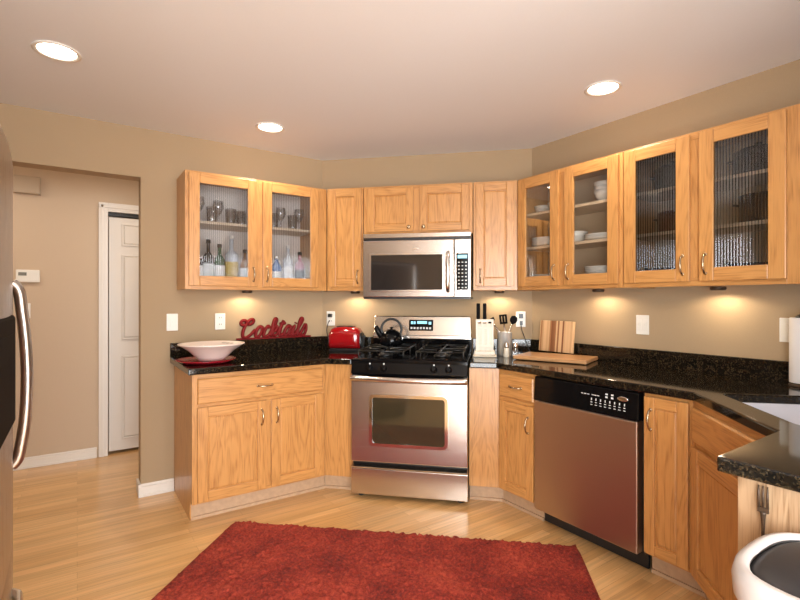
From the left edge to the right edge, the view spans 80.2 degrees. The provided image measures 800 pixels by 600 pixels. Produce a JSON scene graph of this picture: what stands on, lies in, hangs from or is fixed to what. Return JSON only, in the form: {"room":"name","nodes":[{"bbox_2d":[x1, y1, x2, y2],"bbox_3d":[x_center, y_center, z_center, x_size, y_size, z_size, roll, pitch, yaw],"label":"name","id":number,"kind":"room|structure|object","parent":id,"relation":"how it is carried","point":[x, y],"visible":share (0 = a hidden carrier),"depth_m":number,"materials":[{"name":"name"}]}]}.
{"room":"kitchen","nodes":[
{"label":"kitchen","id":0,"kind":"room"},
{"bbox_2d":[13,166,138,456],"bbox_3d":[-2.550,0.081,4.010,5.370,2.444,0.152,0,0,-34],"label":"wall","id":1,"kind":"structure","parent":0,"point":[56,232],"depth_m":3.81,"materials":[{"name":"beige paint"}]},
{"bbox_2d":[13,174,40,195],"bbox_3d":[-2.876,-0.886,3.663,0.168,0.132,0.054,0,0,-34],"label":"door chime","id":2,"kind":"object","parent":1,"relation":"attached to","point":[22,184],"visible":0.94,"depth_m":3.64,"materials":[{"name":"beige plastic"}]},
{"bbox_2d":[16,269,39,281],"bbox_3d":[-2.880,-0.185,3.677,0.147,0.096,0.027,0,0,-34],"label":"thermostat","id":3,"kind":"object","parent":1,"relation":"attached to","point":[21,275],"visible":0.91,"depth_m":3.67,"materials":[{"name":"white plastic"}]},
{"bbox_2d":[13,447,96,470],"bbox_3d":[-3.615,1.261,3.179,2.675,0.084,0.024,0,0,-34],"label":"baseboard","id":4,"kind":"structure","parent":1,"relation":"attached to","point":[89,453],"depth_m":3.78,"materials":[{"name":"beige paint"}]},
{"bbox_2d":[99,202,138,456],"bbox_3d":[-2.067,0.245,4.229,1.041,2.116,0.028,0,0,-34],"label":"trim","id":5,"kind":"structure","parent":1,"relation":"attached to","point":[104,208],"depth_m":3.95,"materials":[{"name":"beige paint"}]},
{"bbox_2d":[108,212,138,218],"bbox_3d":[-2.096,-0.725,4.263,0.899,0.028,0.030,0,0,-34],"label":"trim","id":6,"kind":"structure","parent":1,"relation":"attached to","point":[109,213],"depth_m":4.06,"materials":[{"name":"black metal"}]},
{"bbox_2d":[109,217,138,450],"bbox_3d":[-2.284,0.290,4.138,0.432,1.981,0.036,0,0,-34],"label":"door","id":7,"kind":"structure","parent":1,"relation":"in","point":[123,232],"depth_m":4.07,"materials":[{"name":"beige paint"}]},
{"bbox_2d":[0,103,321,483],"bbox_3d":[-1.776,0.081,3.184,2.674,2.444,0.127,0,0,-34],"label":"wall","id":8,"kind":"structure","parent":0,"point":[37,139],"depth_m":3.22,"materials":[{"name":"beige paint"}]},
{"bbox_2d":[136,478,140,494],"bbox_3d":[-1.756,1.261,3.190,0.015,0.084,0.140,0,0,-34],"label":"baseboard","id":9,"kind":"object","parent":8,"relation":"attached to","point":[137,479],"visible":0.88,"depth_m":3.17,"materials":[{"name":"beige paint"}]},
{"bbox_2d":[138,478,173,497],"bbox_3d":[-1.635,1.261,3.189,0.216,0.084,0.024,0,0,-34],"label":"baseboard","id":10,"kind":"structure","parent":8,"relation":"attached to","point":[167,485],"depth_m":3.19,"materials":[{"name":"beige paint"}]},
{"bbox_2d":[167,314,177,330],"bbox_3d":[-1.556,0.152,3.248,0.071,0.117,0.015,0,0,-34],"label":"light switch","id":11,"kind":"object","parent":8,"relation":"attached to","point":[172,319],"visible":1,"depth_m":3.25,"materials":[{"name":"white plastic"}]},
{"bbox_2d":[215,313,224,329],"bbox_3d":[-1.298,0.155,3.428,0.071,0.117,0.008,0,0,-34],"label":"wall outlet","id":12,"kind":"object","parent":8,"relation":"attached to","point":[219,317],"visible":1,"depth_m":3.42,"materials":[{"name":"white plastic"}]},
{"bbox_2d":[177,169,326,291],"bbox_3d":[-0.990,-0.450,3.426,1.082,0.762,0.355,0,0,-34],"label":"upper cabinet","id":13,"kind":"object","parent":8,"relation":"attached to","point":[262,241],"visible":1,"depth_m":3.31,"materials":[{"name":"brown wood"}]},
{"bbox_2d":[200,257,202,275],"bbox_3d":[-1.357,-0.242,3.171,0.075,0.259,0.074,0,0,-14],"label":"bottle","id":14,"kind":"object","parent":13,"relation":"in","point":[201,260],"visible":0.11,"depth_m":3.16,"materials":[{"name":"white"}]},
{"bbox_2d":[203,239,213,275],"bbox_3d":[-1.302,-0.262,3.227,0.072,0.300,0.073,0,0,38],"label":"bottle","id":15,"kind":"object","parent":13,"relation":"in","point":[208,259],"visible":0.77,"depth_m":3.20,"materials":[{"name":"black"}]},
{"bbox_2d":[206,206,217,221],"bbox_3d":[-1.270,-0.573,3.206,0.076,0.107,0.075,0,0,-34],"label":"tumbler","id":16,"kind":"object","parent":13,"relation":"on","point":[208,208],"visible":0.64,"depth_m":3.18,"materials":[{"name":"clear glass"}]},
{"bbox_2d":[212,200,223,219],"bbox_3d":[-1.269,-0.604,3.314,0.076,0.168,0.075,0,0,-34],"label":"wine glass","id":17,"kind":"object","parent":13,"relation":"on","point":[221,202],"visible":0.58,"depth_m":3.31,"materials":[{"name":"clear glass"}]},
{"bbox_2d":[214,244,224,275],"bbox_3d":[-1.229,-0.247,3.237,0.073,0.269,0.072,0,0,-26],"label":"bottle","id":18,"kind":"object","parent":13,"relation":"in","point":[219,261],"visible":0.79,"depth_m":3.21,"materials":[{"name":"green glass"}]},
{"bbox_2d":[225,208,236,223],"bbox_3d":[-1.171,-0.573,3.286,0.076,0.107,0.075,0,0,-34],"label":"tumbler","id":19,"kind":"object","parent":13,"relation":"on","point":[227,210],"visible":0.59,"depth_m":3.26,"materials":[{"name":"clear glass"}]},
{"bbox_2d":[225,236,237,276],"bbox_3d":[-1.173,-0.280,3.308,0.089,0.335,0.090,0,0,39],"label":"bottle","id":20,"kind":"object","parent":13,"relation":"in","point":[231,257],"visible":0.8,"depth_m":3.27,"materials":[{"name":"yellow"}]},
{"bbox_2d":[236,211,246,223],"bbox_3d":[-1.126,-0.573,3.365,0.076,0.107,0.075,0,0,-34],"label":"tumbler","id":21,"kind":"object","parent":13,"relation":"on","point":[244,213],"visible":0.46,"depth_m":3.34,"materials":[{"name":"clear glass"}]},
{"bbox_2d":[240,249,246,276],"bbox_3d":[-1.095,-0.234,3.356,0.070,0.244,0.069,0,0,-44],"label":"bottle","id":22,"kind":"object","parent":13,"relation":"in","point":[243,264],"visible":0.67,"depth_m":3.33,"materials":[{"name":"brown"}]},
{"bbox_2d":[200,220,309,236],"bbox_3d":[-1.080,-0.510,3.410,0.876,0.018,0.262,0,0,-34],"label":"shelf","id":23,"kind":"object","parent":13,"relation":"attached to","point":[205,226],"depth_m":3.42,"materials":[{"name":"beige laminate"}]},
{"bbox_2d":[272,213,278,226],"bbox_3d":[-0.921,-0.573,3.461,0.076,0.107,0.075,0,0,-34],"label":"tumbler","id":24,"kind":"object","parent":13,"relation":"on","point":[276,215],"visible":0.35,"depth_m":3.44,"materials":[{"name":"clear glass"}]},
{"bbox_2d":[272,256,281,277],"bbox_3d":[-0.902,-0.216,3.469,0.077,0.208,0.078,0,0,43],"label":"bottle","id":25,"kind":"object","parent":13,"relation":"in","point":[276,267],"visible":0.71,"depth_m":3.44,"materials":[{"name":"blue glass"}]},
{"bbox_2d":[276,207,285,227],"bbox_3d":[-0.892,-0.604,3.555,0.076,0.168,0.075,0,0,-34],"label":"wine glass","id":26,"kind":"object","parent":13,"relation":"on","point":[284,209],"visible":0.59,"depth_m":3.55,"materials":[{"name":"clear glass"}]},
{"bbox_2d":[283,245,292,277],"bbox_3d":[-0.832,-0.260,3.529,0.078,0.295,0.076,0,0,-16],"label":"bottle","id":27,"kind":"object","parent":13,"relation":"in","point":[287,262],"visible":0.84,"depth_m":3.50,"materials":[{"name":"grey"}]},
{"bbox_2d":[287,215,297,228],"bbox_3d":[-0.801,-0.573,3.537,0.076,0.107,0.075,0,0,-34],"label":"tumbler","id":28,"kind":"object","parent":13,"relation":"on","point":[289,217],"visible":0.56,"depth_m":3.51,"materials":[{"name":"clear glass"}]},
{"bbox_2d":[294,209,303,228],"bbox_3d":[-0.770,-0.604,3.619,0.076,0.168,0.075,0,0,-34],"label":"wine glass","id":29,"kind":"object","parent":13,"relation":"on","point":[295,210],"visible":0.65,"depth_m":3.61,"materials":[{"name":"clear glass"}]},
{"bbox_2d":[295,252,304,278],"bbox_3d":[-0.756,-0.237,3.580,0.074,0.249,0.075,0,0,38],"label":"bottle","id":30,"kind":"object","parent":13,"relation":"in","point":[299,266],"visible":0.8,"depth_m":3.55,"materials":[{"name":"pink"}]},
{"bbox_2d":[13,447,705,599],"bbox_3d":[-0.301,1.322,0.655,5.827,0.038,8.331,0,0,-34],"label":"floor","id":31,"kind":"structure","parent":0,"point":[82,530],"depth_m":2.72,"materials":[{"name":"brown wood"}]},
{"bbox_2d":[0,125,33,599],"bbox_3d":[-1.303,0.423,1.012,0.788,1.760,0.914,0,0,-34],"label":"refrigerator","id":32,"kind":"object","parent":31,"relation":"on","point":[10,459],"visible":1,"depth_m":1.29,"materials":[{"name":"grey metal"}]},
{"bbox_2d":[174,364,324,520],"bbox_3d":[-1.004,0.867,3.227,0.868,0.871,0.666,0,0,-34],"label":"base cabinet","id":33,"kind":"object","parent":31,"relation":"on","point":[243,439],"visible":0.92,"depth_m":2.96,"materials":[{"name":"brown wood"}]},
{"bbox_2d":[170,336,373,374],"bbox_3d":[-0.758,0.363,3.332,1.446,0.137,0.772,0,0,-34],"label":"countertop","id":34,"kind":"structure","parent":33,"relation":"on","point":[254,354],"depth_m":3.31,"materials":[{"name":"stone"}]},
{"bbox_2d":[175,356,235,364],"bbox_3d":[-1.223,0.382,3.002,0.358,0.024,0.358,0,0,-34],"label":"plate","id":35,"kind":"object","parent":34,"relation":"on","point":[192,360],"visible":0.77,"depth_m":2.96,"materials":[{"name":"red ceramic"}]},
{"bbox_2d":[177,340,244,360],"bbox_3d":[-1.202,0.329,3.034,0.404,0.108,0.404,0,0,-34],"label":"bowl","id":36,"kind":"object","parent":35,"relation":"on","point":[217,350],"visible":1,"depth_m":2.95,"materials":[{"name":"beige ceramic"}]},
{"bbox_2d":[236,317,310,339],"bbox_3d":[-0.960,0.213,3.649,0.584,0.163,0.030,0,0,-34],"label":"sign","id":37,"kind":"object","parent":34,"relation":"on","point":[291,332],"visible":1,"depth_m":3.64,"materials":[{"name":"red metal"}]},
{"bbox_2d":[326,320,365,351],"bbox_3d":[-0.439,0.278,3.726,0.344,0.231,0.181,0,0,11],"label":"toaster","id":38,"kind":"object","parent":34,"relation":"on","point":[341,338],"visible":0.97,"depth_m":3.65,"materials":[{"name":"red metal"}]},
{"bbox_2d":[324,364,352,489],"bbox_3d":[-0.474,0.867,3.536,0.442,0.871,0.612,0,0,11],"label":"base cabinet","id":39,"kind":"object","parent":31,"relation":"on","point":[338,462],"visible":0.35,"depth_m":3.22,"materials":[{"name":"brown wood"}]},
{"bbox_2d":[151,521,600,599],"bbox_3d":[-0.120,1.292,1.962,1.930,0.022,1.384,0,0,8],"label":"rug","id":40,"kind":"object","parent":31,"relation":"on","point":[249,560],"visible":1,"depth_m":2.27,"materials":[{"name":"red carpet"}]},
{"bbox_2d":[350,316,471,502],"bbox_3d":[0.109,0.714,3.349,0.762,1.179,0.751,0,0,11],"label":"stove","id":41,"kind":"object","parent":31,"relation":"on","point":[410,400],"visible":0.98,"depth_m":3.06,"materials":[{"name":"silver metal"}]},
{"bbox_2d":[374,318,402,345],"bbox_3d":[-0.072,0.234,3.549,0.196,0.201,0.175,0,0,43],"label":"kettle","id":42,"kind":"object","parent":41,"relation":"on","point":[390,337],"visible":1,"depth_m":3.50,"materials":[{"name":"black metal"}]},
{"bbox_2d":[352,349,471,365],"bbox_3d":[0.111,0.400,3.361,0.762,0.033,0.594,0,0,11],"label":"cooktop","id":43,"kind":"object","parent":41,"relation":"in","point":[409,358],"depth_m":3.12,"materials":[{"name":"black metal"}]},
{"bbox_2d":[469,367,502,501],"bbox_3d":[0.712,0.867,3.310,0.427,0.871,0.612,0,0,11],"label":"base cabinet","id":44,"kind":"object","parent":31,"relation":"on","point":[483,382],"visible":0.62,"depth_m":3.04,"materials":[{"name":"brown wood"}]},
{"bbox_2d":[499,369,544,520],"bbox_3d":[0.937,0.867,3.058,0.666,0.871,0.328,0,0,-34],"label":"base cabinet","id":45,"kind":"object","parent":31,"relation":"on","point":[516,389],"visible":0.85,"depth_m":2.88,"materials":[{"name":"brown wood"}]},
{"bbox_2d":[534,376,649,568],"bbox_3d":[1.211,0.865,2.667,0.642,0.861,0.620,0,0,-34],"label":"dishwasher","id":46,"kind":"object","parent":31,"relation":"on","point":[589,438],"visible":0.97,"depth_m":2.44,"materials":[{"name":"silver metal"}]},
{"bbox_2d":[641,393,646,554],"bbox_3d":[1.235,0.824,2.682,0.587,0.780,0.617,0,0,-34],"label":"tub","id":47,"kind":"object","parent":46,"relation":"in","point":[643,394],"depth_m":2.26,"materials":[{"name":"plastic"}]},
{"bbox_2d":[644,393,704,597],"bbox_3d":[1.454,0.867,2.298,0.666,0.871,0.242,0,0,-34],"label":"base cabinet","id":48,"kind":"object","parent":31,"relation":"on","point":[668,442],"visible":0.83,"depth_m":2.15,"materials":[{"name":"brown wood"}]},
{"bbox_2d":[691,401,765,599],"bbox_3d":[1.586,0.867,1.669,1.042,0.871,1.004,0,0,-36],"label":"base cabinet","id":49,"kind":"object","parent":31,"relation":"on","point":[714,493],"visible":0.56,"depth_m":1.85,"materials":[{"name":"brown wood"}]},
{"bbox_2d":[469,338,799,492],"bbox_3d":[0.977,0.363,2.254,1.508,0.137,2.781,0,0,-34],"label":"countertop","id":50,"kind":"structure","parent":49,"relation":"on","point":[719,383],"depth_m":2.28,"materials":[{"name":"stone"}]},
{"bbox_2d":[473,319,496,357],"bbox_3d":[0.593,0.264,3.326,0.163,0.259,0.132,0,0,11],"label":"knife block","id":51,"kind":"object","parent":50,"relation":"on","point":[484,331],"visible":1,"depth_m":3.29,"materials":[{"name":"beige"}]},
{"bbox_2d":[476,303,479,318],"bbox_3d":[0.549,0.088,3.334,0.025,0.130,0.018,0,0,11],"label":"knife","id":52,"kind":"object","parent":51,"relation":"on","point":[477,304],"visible":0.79,"depth_m":3.33,"materials":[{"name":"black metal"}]},
{"bbox_2d":[483,303,486,318],"bbox_3d":[0.593,0.088,3.326,0.025,0.130,0.018,0,0,11],"label":"knife","id":53,"kind":"object","parent":51,"relation":"on","point":[484,304],"visible":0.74,"depth_m":3.32,"materials":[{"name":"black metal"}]},
{"bbox_2d":[498,332,511,355],"bbox_3d":[0.748,0.311,3.392,0.104,0.165,0.104,0,0,-34],"label":"utensil crock","id":54,"kind":"object","parent":50,"relation":"on","point":[503,337],"visible":0.8,"depth_m":3.35,"materials":[{"name":"grey metal"}]},
{"bbox_2d":[499,314,507,331],"bbox_3d":[0.743,0.240,3.416,0.062,0.277,0.011,0,0,11],"label":"turner","id":55,"kind":"object","parent":54,"relation":"in","point":[503,315],"visible":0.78,"depth_m":3.41,"materials":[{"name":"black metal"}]},
{"bbox_2d":[508,316,516,331],"bbox_3d":[0.790,0.245,3.381,0.089,0.268,0.019,0,0,11],"label":"spoon","id":56,"kind":"object","parent":54,"relation":"in","point":[513,319],"visible":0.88,"depth_m":3.37,"materials":[{"name":"black plastic"}]},
{"bbox_2d":[503,342,508,356],"bbox_3d":[0.733,0.343,3.271,0.041,0.102,0.040,0,0,-34],"label":"shaker","id":57,"kind":"object","parent":50,"relation":"on","point":[506,345],"visible":1,"depth_m":3.26,"materials":[{"name":"beige ceramic"}]},
{"bbox_2d":[512,342,517,356],"bbox_3d":[0.798,0.343,3.289,0.041,0.102,0.040,0,0,-34],"label":"shaker","id":58,"kind":"object","parent":50,"relation":"on","point":[515,344],"visible":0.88,"depth_m":3.28,"materials":[{"name":"silver glass"}]},
{"bbox_2d":[513,352,597,364],"bbox_3d":[1.019,0.380,3.119,0.467,0.028,0.284,0,0,36],"label":"cutting board","id":59,"kind":"object","parent":50,"relation":"on","point":[536,356],"visible":1,"depth_m":3.05,"materials":[{"name":"brown wood"}]},
{"bbox_2d":[539,320,575,353],"bbox_3d":[1.100,0.256,3.336,0.045,0.219,0.279,0,0,-34],"label":"cutting board","id":60,"kind":"object","parent":50,"relation":"on","point":[555,336],"visible":1,"depth_m":3.32,"materials":[{"name":"brown wood"}]},
{"bbox_2d":[742,402,799,424],"bbox_3d":[1.498,0.523,1.708,0.437,0.188,0.577,0,0,11],"label":"sink","id":61,"kind":"object","parent":50,"relation":"in","point":[788,412],"visible":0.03,"depth_m":1.96,"materials":[{"name":"white ceramic"}]},
{"bbox_2d":[788,314,799,387],"bbox_3d":[1.855,0.217,2.160,0.137,0.353,0.137,0,0,-34],"label":"paper towel roll","id":62,"kind":"object","parent":50,"relation":"on","point":[794,322],"visible":1,"depth_m":2.15,"materials":[{"name":"white paper"}]},
{"bbox_2d":[731,532,799,599],"bbox_3d":[0.828,0.908,0.882,0.345,0.790,0.320,0,0,-34],"label":"trash can","id":63,"kind":"object","parent":31,"relation":"on","point":[767,567],"visible":1,"depth_m":0.92,"materials":[{"name":"white plastic"}]},
{"bbox_2d":[738,476,799,551],"bbox_3d":[1.154,0.867,1.045,0.361,0.871,0.579,0,0,-34],"label":"base cabinet","id":64,"kind":"object","parent":31,"relation":"on","point":[784,504],"visible":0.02,"depth_m":1.14,"materials":[{"name":"brown wood"}]},
{"bbox_2d":[757,485,768,535],"bbox_3d":[0.865,0.527,1.131,0.023,0.167,0.013,0,0,35],"label":"ornament","id":65,"kind":"object","parent":64,"relation":"attached to","point":[763,511],"visible":0.68,"depth_m":1.13,"materials":[{"name":"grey metal"}]},
{"bbox_2d":[0,0,799,159],"bbox_3d":[-0.301,-1.179,0.655,5.827,0.076,8.331,0,0,-34],"label":"ceiling","id":66,"kind":"structure","parent":0,"point":[343,79],"depth_m":2.26,"materials":[{"name":"white paint"}]},
{"bbox_2d":[31,40,81,61],"bbox_3d":[-1.572,-1.137,2.178,0.190,0.006,0.190,0,0,-34],"label":"recessed light","id":67,"kind":"object","parent":66,"relation":"in","point":[49,49],"visible":1,"depth_m":2.17,"materials":[{"name":"white glass"}]},
{"bbox_2d":[255,122,284,132],"bbox_3d":[-0.857,-1.137,3.136,0.190,0.006,0.190,0,0,-34],"label":"recessed light","id":68,"kind":"object","parent":66,"relation":"in","point":[268,127],"visible":1,"depth_m":3.13,"materials":[{"name":"white glass"}]},
{"bbox_2d":[584,80,622,96],"bbox_3d":[1.093,-1.137,2.558,0.190,0.006,0.190,0,0,-34],"label":"recessed light","id":69,"kind":"object","parent":66,"relation":"in","point":[602,88],"visible":1,"depth_m":2.56,"materials":[{"name":"white glass"}]},
{"bbox_2d":[322,148,531,353],"bbox_3d":[0.151,0.081,3.780,1.751,2.444,0.215,0,0,7],"label":"wall","id":70,"kind":"structure","parent":0,"point":[350,309],"depth_m":3.72,"materials":[{"name":"beige paint"}]},
{"bbox_2d":[170,336,373,357],"bbox_3d":[-0.928,0.344,3.624,1.478,0.099,0.256,0,0,-22],"label":"backsplash","id":71,"kind":"structure","parent":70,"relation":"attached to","point":[315,342],"depth_m":3.64,"materials":[{"name":"stone"}]},
{"bbox_2d":[327,311,334,325],"bbox_3d":[-0.563,0.150,3.865,0.071,0.117,0.008,0,0,11],"label":"wall outlet","id":72,"kind":"object","parent":70,"relation":"attached to","point":[332,319],"visible":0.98,"depth_m":3.86,"materials":[{"name":"white plastic"}]},
{"bbox_2d":[325,187,363,291],"bbox_3d":[-0.448,-0.450,3.665,0.404,0.762,0.354,0,0,11],"label":"upper cabinet","id":73,"kind":"object","parent":70,"relation":"attached to","point":[345,206],"visible":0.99,"depth_m":3.52,"materials":[{"name":"brown wood"}]},
{"bbox_2d":[364,182,472,236],"bbox_3d":[0.146,-0.651,3.554,0.795,0.358,0.350,0,0,11],"label":"upper cabinet","id":74,"kind":"object","parent":70,"relation":"attached to","point":[429,208],"visible":0.88,"depth_m":3.41,"materials":[{"name":"brown wood"}]},
{"bbox_2d":[363,232,472,298],"bbox_3d":[0.143,-0.239,3.497,0.767,0.462,0.462,0,0,11],"label":"microwave","id":75,"kind":"object","parent":74,"relation":"attached to","point":[439,265],"visible":1,"depth_m":3.32,"materials":[{"name":"silver metal"}]},
{"bbox_2d":[473,180,526,290],"bbox_3d":[0.749,-0.450,3.437,0.422,0.762,0.354,0,0,11],"label":"upper cabinet","id":76,"kind":"object","parent":70,"relation":"attached to","point":[495,203],"visible":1,"depth_m":3.32,"materials":[{"name":"brown wood"}]},
{"bbox_2d":[516,311,525,326],"bbox_3d":[0.911,0.145,3.584,0.071,0.117,0.008,0,0,11],"label":"wall outlet","id":77,"kind":"object","parent":70,"relation":"attached to","point":[523,319],"visible":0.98,"depth_m":3.58,"materials":[{"name":"white plastic"}]},
{"bbox_2d":[519,314,529,351],"bbox_3d":[0.934,0.247,3.558,0.084,0.286,0.036,0,0,11],"label":"plug","id":78,"kind":"object","parent":70,"relation":"attached to","point":[520,315],"visible":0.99,"depth_m":3.55,"materials":[{"name":"black plastic"}]},
{"bbox_2d":[532,59,799,360],"bbox_3d":[1.744,0.081,2.603,0.152,2.444,2.753,0,0,-34],"label":"wall","id":79,"kind":"structure","parent":0,"point":[737,320],"depth_m":2.69,"materials":[{"name":"beige paint"}]},
{"bbox_2d":[518,152,650,290],"bbox_3d":[1.103,-0.450,3.094,0.355,0.762,0.886,0,0,-34],"label":"upper cabinet","id":80,"kind":"object","parent":79,"relation":"attached to","point":[574,206],"visible":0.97,"depth_m":3.01,"materials":[{"name":"brown wood"}]},
{"bbox_2d":[532,243,549,246],"bbox_3d":[1.016,-0.371,3.258,0.224,0.017,0.224,0,0,-34],"label":"dinner plate","id":81,"kind":"object","parent":80,"relation":"on","point":[538,244],"visible":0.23,"depth_m":3.19,"materials":[{"name":"white ceramic"}]},
{"bbox_2d":[534,205,549,211],"bbox_3d":[0.999,-0.621,3.311,0.125,0.060,0.125,0,0,-34],"label":"bowl","id":82,"kind":"object","parent":80,"relation":"on","point":[539,208],"visible":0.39,"depth_m":3.26,"materials":[{"name":"white ceramic"}]},
{"bbox_2d":[527,238,606,251],"bbox_3d":[1.168,-0.353,3.065,0.262,0.018,0.726,0,0,-34],"label":"shelf","id":83,"kind":"object","parent":80,"relation":"attached to","point":[596,244],"depth_m":3.11,"materials":[{"name":"beige laminate"}]},
{"bbox_2d":[527,199,606,220],"bbox_3d":[1.168,-0.582,3.065,0.262,0.018,0.726,0,0,-34],"label":"shelf","id":84,"kind":"object","parent":80,"relation":"attached to","point":[595,208],"depth_m":3.11,"materials":[{"name":"beige laminate"}]},
{"bbox_2d":[575,231,587,241],"bbox_3d":[1.136,-0.399,3.069,0.152,0.074,0.152,0,0,-34],"label":"bowl","id":85,"kind":"object","parent":80,"relation":"on","point":[579,235],"visible":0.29,"depth_m":3.01,"materials":[{"name":"white ceramic"}]},
{"bbox_2d":[584,236,606,239],"bbox_3d":[1.246,-0.371,2.911,0.224,0.017,0.224,0,0,-34],"label":"dinner plate","id":86,"kind":"object","parent":80,"relation":"on","point":[594,237],"visible":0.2,"depth_m":2.85,"materials":[{"name":"white ceramic"}]},
{"bbox_2d":[584,234,606,237],"bbox_3d":[1.246,-0.382,2.911,0.224,0.017,0.224,0,0,-34],"label":"dinner plate","id":87,"kind":"object","parent":86,"relation":"on","point":[596,234],"visible":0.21,"depth_m":2.83,"materials":[{"name":"white ceramic"}]},
{"bbox_2d":[584,232,606,235],"bbox_3d":[1.246,-0.392,2.911,0.224,0.017,0.224,0,0,-34],"label":"dinner plate","id":88,"kind":"object","parent":87,"relation":"on","point":[598,232],"visible":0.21,"depth_m":2.84,"materials":[{"name":"white ceramic"}]},
{"bbox_2d":[593,188,606,200],"bbox_3d":[1.256,-0.628,2.887,0.152,0.074,0.152,0,0,-34],"label":"bowl","id":89,"kind":"object","parent":80,"relation":"on","point":[600,194],"visible":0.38,"depth_m":2.85,"materials":[{"name":"white ceramic"}]},
{"bbox_2d":[593,184,606,190],"bbox_3d":[1.256,-0.652,2.887,0.152,0.074,0.152,0,0,-34],"label":"bowl","id":90,"kind":"object","parent":89,"relation":"on","point":[602,185],"visible":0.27,"depth_m":2.84,"materials":[{"name":"white ceramic"}]},
{"bbox_2d":[593,180,606,186],"bbox_3d":[1.256,-0.676,2.887,0.152,0.074,0.152,0,0,-34],"label":"bowl","id":91,"kind":"object","parent":90,"relation":"on","point":[601,182],"visible":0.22,"depth_m":2.84,"materials":[{"name":"white ceramic"}]},
{"bbox_3d":[1.246,-0.121,2.911,0.224,0.017,0.224,0,0,-34],"label":"dinner plate","id":92,"kind":"object","parent":80,"relation":"in","visible":0},
{"bbox_3d":[1.246,-0.132,2.911,0.224,0.017,0.224,0,0,-34],"label":"dinner plate","id":93,"kind":"object","parent":92,"relation":"on","visible":0},
{"bbox_3d":[1.246,-0.142,2.911,0.224,0.017,0.224,0,0,-34],"label":"dinner plate","id":94,"kind":"object","parent":93,"relation":"on","visible":0},
{"bbox_3d":[1.246,-0.153,2.911,0.224,0.017,0.224,0,0,-34],"label":"dinner plate","id":95,"kind":"object","parent":94,"relation":"on","visible":0},
{"bbox_2d":[584,271,606,272],"bbox_3d":[1.246,-0.164,2.911,0.224,0.017,0.224,0,0,-34],"label":"dinner plate","id":96,"kind":"object","parent":95,"relation":"on","point":[589,271],"visible":0.2,"depth_m":2.84,"materials":[{"name":"white ceramic"}]},
{"bbox_2d":[584,269,606,271],"bbox_3d":[1.246,-0.174,2.911,0.224,0.017,0.224,0,0,-34],"label":"dinner plate","id":97,"kind":"object","parent":96,"relation":"on","point":[592,269],"visible":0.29,"depth_m":2.84,"materials":[{"name":"white ceramic"}]},
{"bbox_2d":[473,338,789,382],"bbox_3d":[0.977,0.344,2.254,1.508,0.099,2.781,0,0,-34],"label":"backsplash","id":98,"kind":"structure","parent":79,"relation":"attached to","point":[774,370],"depth_m":2.67,"materials":[{"name":"stone"}]},
{"bbox_2d":[636,315,648,334],"bbox_3d":[1.462,0.150,2.869,0.015,0.117,0.079,0,0,-34],"label":"light switch","id":99,"kind":"object","parent":79,"relation":"attached to","point":[642,321],"visible":1,"depth_m":2.87,"materials":[{"name":"white plastic"}]},
{"bbox_2d":[624,104,799,287],"bbox_3d":[1.596,-0.450,2.367,0.355,0.762,0.866,0,0,-34],"label":"upper cabinet","id":100,"kind":"object","parent":79,"relation":"attached to","point":[708,234],"visible":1,"depth_m":2.29,"materials":[{"name":"brown wood"}]},
{"bbox_2d":[644,267,674,270],"bbox_3d":[1.476,-0.146,2.582,0.230,0.068,0.231,0,0,-34],"label":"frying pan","id":101,"kind":"object","parent":100,"relation":"in","point":[668,267],"visible":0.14,"depth_m":2.52,"materials":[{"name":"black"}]},
{"bbox_2d":[651,161,674,189],"bbox_3d":[1.486,-0.672,2.576,0.203,0.163,0.196,0,0,12],"label":"cooking pot","id":102,"kind":"object","parent":100,"relation":"on","point":[671,161],"visible":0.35,"depth_m":2.52,"materials":[{"name":"black"}]},
{"bbox_2d":[653,210,674,231],"bbox_3d":[1.495,-0.417,2.564,0.201,0.109,0.190,0,0,13],"label":"cooking pot","id":103,"kind":"object","parent":100,"relation":"on","point":[670,210],"visible":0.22,"depth_m":2.52,"materials":[{"name":"brown"}]},
{"bbox_2d":[637,219,767,241],"bbox_3d":[1.603,-0.353,2.425,0.262,0.018,0.739,0,0,-34],"label":"shelf","id":104,"kind":"object","parent":100,"relation":"attached to","point":[742,224],"depth_m":2.39,"materials":[{"name":"beige laminate"}]},
{"bbox_2d":[637,168,767,202],"bbox_3d":[1.603,-0.582,2.425,0.262,0.018,0.739,0,0,-34],"label":"shelf","id":105,"kind":"object","parent":100,"relation":"attached to","point":[742,175],"depth_m":2.39,"materials":[{"name":"beige laminate"}]},
{"bbox_2d":[710,287,726,289],"bbox_3d":[1.634,-0.059,2.440,0.074,0.018,0.074,0,0,-34],"label":"puck light","id":106,"kind":"object","parent":100,"relation":"attached to","point":[711,288],"visible":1,"depth_m":2.41,"materials":[{"name":"brown metal"}]},
{"bbox_2d":[727,142,767,174],"bbox_3d":[1.703,-0.670,2.257,0.207,0.158,0.206,0,0,11],"label":"cooking pot","id":107,"kind":"object","parent":100,"relation":"on","point":[741,151],"visible":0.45,"depth_m":2.20,"materials":[{"name":"black"}]},
{"bbox_2d":[727,262,767,265],"bbox_3d":[1.702,-0.147,2.250,0.230,0.070,0.231,0,0,-34],"label":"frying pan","id":108,"kind":"object","parent":100,"relation":"in","point":[753,263],"visible":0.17,"depth_m":2.19,"materials":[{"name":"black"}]},
{"bbox_2d":[733,191,767,222],"bbox_3d":[1.716,-0.427,2.229,0.216,0.130,0.216,0,0,10],"label":"cooking pot","id":109,"kind":"object","parent":100,"relation":"on","point":[741,198],"visible":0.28,"depth_m":2.18,"materials":[{"name":"black"}]},
{"bbox_2d":[779,318,788,341],"bbox_3d":[1.863,0.145,2.279,0.015,0.117,0.071,0,0,-34],"label":"light switch","id":110,"kind":"object","parent":79,"relation":"attached to","point":[783,322],"visible":0.66,"depth_m":2.29,"materials":[{"name":"white plastic"}]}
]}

